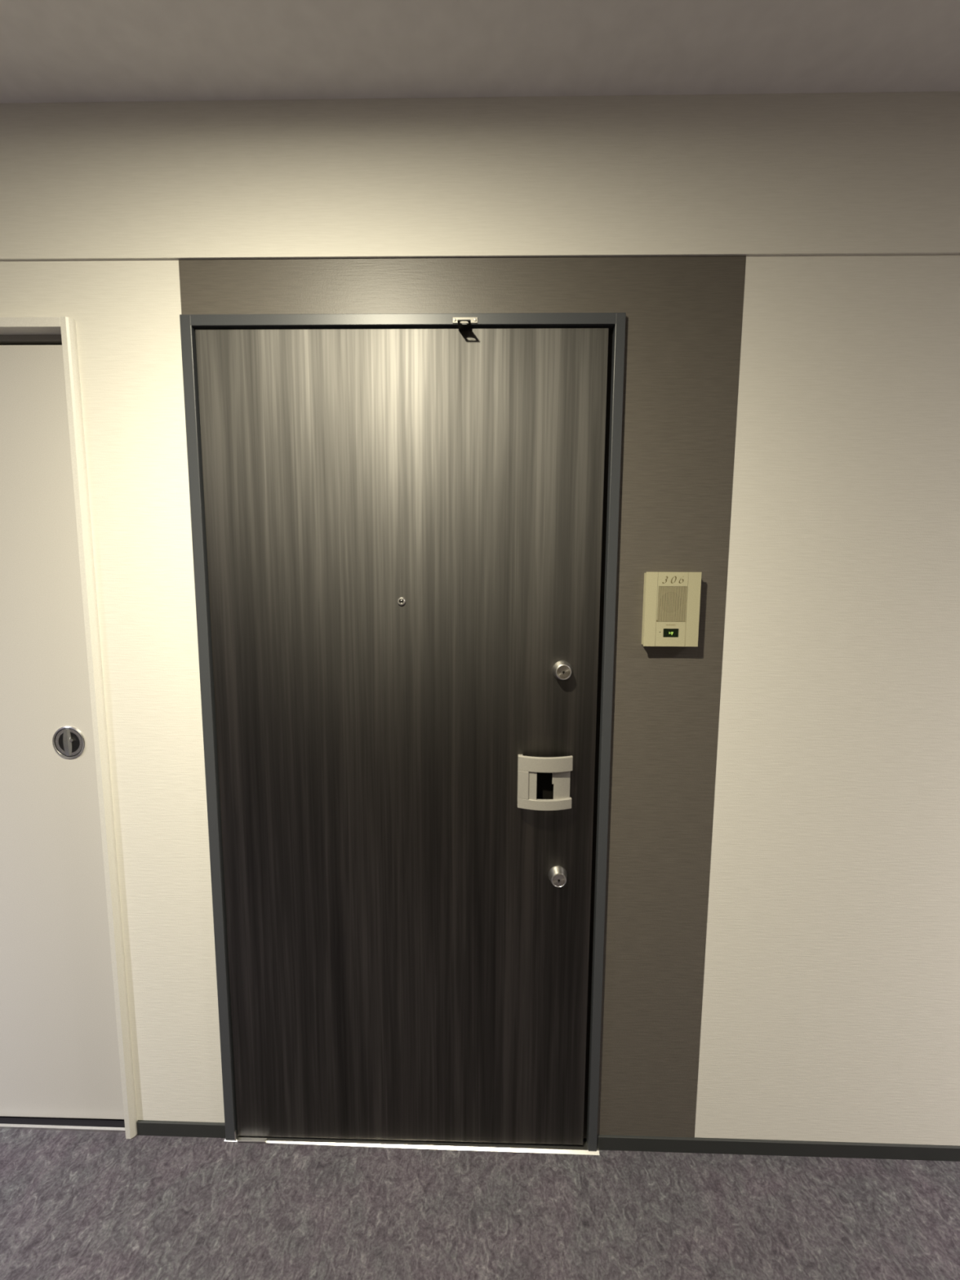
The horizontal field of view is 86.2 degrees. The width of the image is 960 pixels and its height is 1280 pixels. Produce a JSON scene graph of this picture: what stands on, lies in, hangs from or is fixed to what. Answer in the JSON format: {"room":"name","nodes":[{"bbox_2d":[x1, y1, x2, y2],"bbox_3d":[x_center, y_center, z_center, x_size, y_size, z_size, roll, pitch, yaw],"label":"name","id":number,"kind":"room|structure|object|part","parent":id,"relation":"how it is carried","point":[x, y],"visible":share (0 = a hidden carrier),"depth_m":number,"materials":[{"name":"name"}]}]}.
{"room":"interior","nodes":[
{"label":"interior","id":0,"kind":"room"},
{"bbox_2d":[0,91,959,1145],"bbox_3d":[-0.277,0.102,1.265,7.400,2.460,0.146,0,6,1],"label":"wall","id":1,"kind":"structure","parent":0,"point":[781,951],"depth_m":1.14,"materials":[{"name":"white paint"}]},
{"bbox_2d":[0,316,137,1138],"bbox_3d":[-1.320,0.292,1.281,0.866,2.006,0.117,0,6,1],"label":"door","id":2,"kind":"structure","parent":1,"relation":"in","point":[66,1061],"depth_m":1.26,"materials":[{"name":"white paint"}]},
{"bbox_3d":[-1.315,-0.679,1.170,0.823,0.012,0.042,0,6,1],"label":"head rail","id":3,"kind":"part","parent":2,"relation":"part of","materials":[{"name":"grey metal"}]},
{"bbox_3d":[-1.326,1.280,1.353,0.823,0.014,0.007,0,6,1],"label":"floor rail","id":4,"kind":"part","parent":2,"relation":"part of","materials":[{"name":"silver metal"}]},
{"bbox_2d":[53,728,83,756],"bbox_3d":[-0.999,0.249,1.247,0.071,0.071,0.001,0,6,1],"label":"door handle","id":5,"kind":"object","parent":2,"relation":"on","point":[68,742],"depth_m":1.25,"materials":[{"name":"metal"}]},
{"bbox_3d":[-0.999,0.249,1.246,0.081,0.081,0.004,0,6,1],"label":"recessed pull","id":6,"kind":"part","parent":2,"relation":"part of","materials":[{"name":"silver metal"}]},
{"bbox_2d":[136,1120,225,1137],"bbox_3d":[-0.775,1.273,1.336,0.235,0.041,0.007,0,6,1],"label":"baseboard","id":7,"kind":"structure","parent":1,"relation":"attached to","point":[144,1127],"depth_m":1.33,"materials":[{"name":"plastic"}]},
{"bbox_2d":[179,312,626,1155],"bbox_3d":[-0.172,0.302,1.242,0.964,2.018,0.151,0,6,1],"label":"door","id":8,"kind":"structure","parent":1,"relation":"in","point":[405,526],"depth_m":1.20,"materials":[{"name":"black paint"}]},
{"bbox_3d":[0.150,0.328,1.189,0.125,0.124,0.038,0,6,1],"label":"handle","id":9,"kind":"part","parent":8,"relation":"part of","materials":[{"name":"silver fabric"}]},
{"bbox_3d":[0.158,0.328,1.198,0.080,0.111,0.020,0,6,1],"label":"handle mount","id":10,"kind":"part","parent":8,"relation":"part of","materials":[{"name":"silver metal"}]},
{"bbox_2d":[641,572,701,646],"bbox_3d":[0.427,-0.069,1.152,0.120,0.165,0.023,0,6,1],"label":"intercom","id":11,"kind":"object","parent":1,"relation":"attached to","point":[671,600],"visible":1,"depth_m":1.14,"materials":[{"name":"beige plastic"}]},
{"bbox_3d":[0.426,-0.068,1.142,0.066,0.165,0.003,0,6,1],"label":"plate","id":12,"kind":"part","parent":11,"relation":"part of","materials":[{"name":"beige plastic"}]},
{"bbox_2d":[657,586,687,622],"bbox_3d":[0.427,-0.080,1.141,0.063,0.079,0.003,0,6,1],"label":"speaker grille","id":13,"kind":"object","parent":11,"relation":"attached to","point":[672,601],"depth_m":1.14,"materials":[{"name":"beige plastic"}]},
{"bbox_2d":[596,1134,959,1161],"bbox_3d":[1.856,1.309,1.287,3.117,0.059,0.007,0,6,1],"label":"baseboard","id":14,"kind":"structure","parent":1,"relation":"attached to","point":[604,1142],"depth_m":1.30,"materials":[{"name":"plastic"}]},
{"bbox_2d":[0,1128,959,1279],"bbox_3d":[-0.296,1.409,0.780,7.680,0.146,2.600,0,6,1],"label":"floor","id":15,"kind":"structure","parent":0,"point":[74,1205],"depth_m":1.18,"materials":[{"name":"carpet"}]},
{"bbox_2d":[0,0,959,102],"bbox_3d":[-0.288,-1.067,0.201,7.680,0.100,2.000,0,6,1],"label":"ceiling","id":16,"kind":"structure","parent":0,"point":[51,51],"depth_m":0.95,"materials":[{"name":"paint"}]}
]}

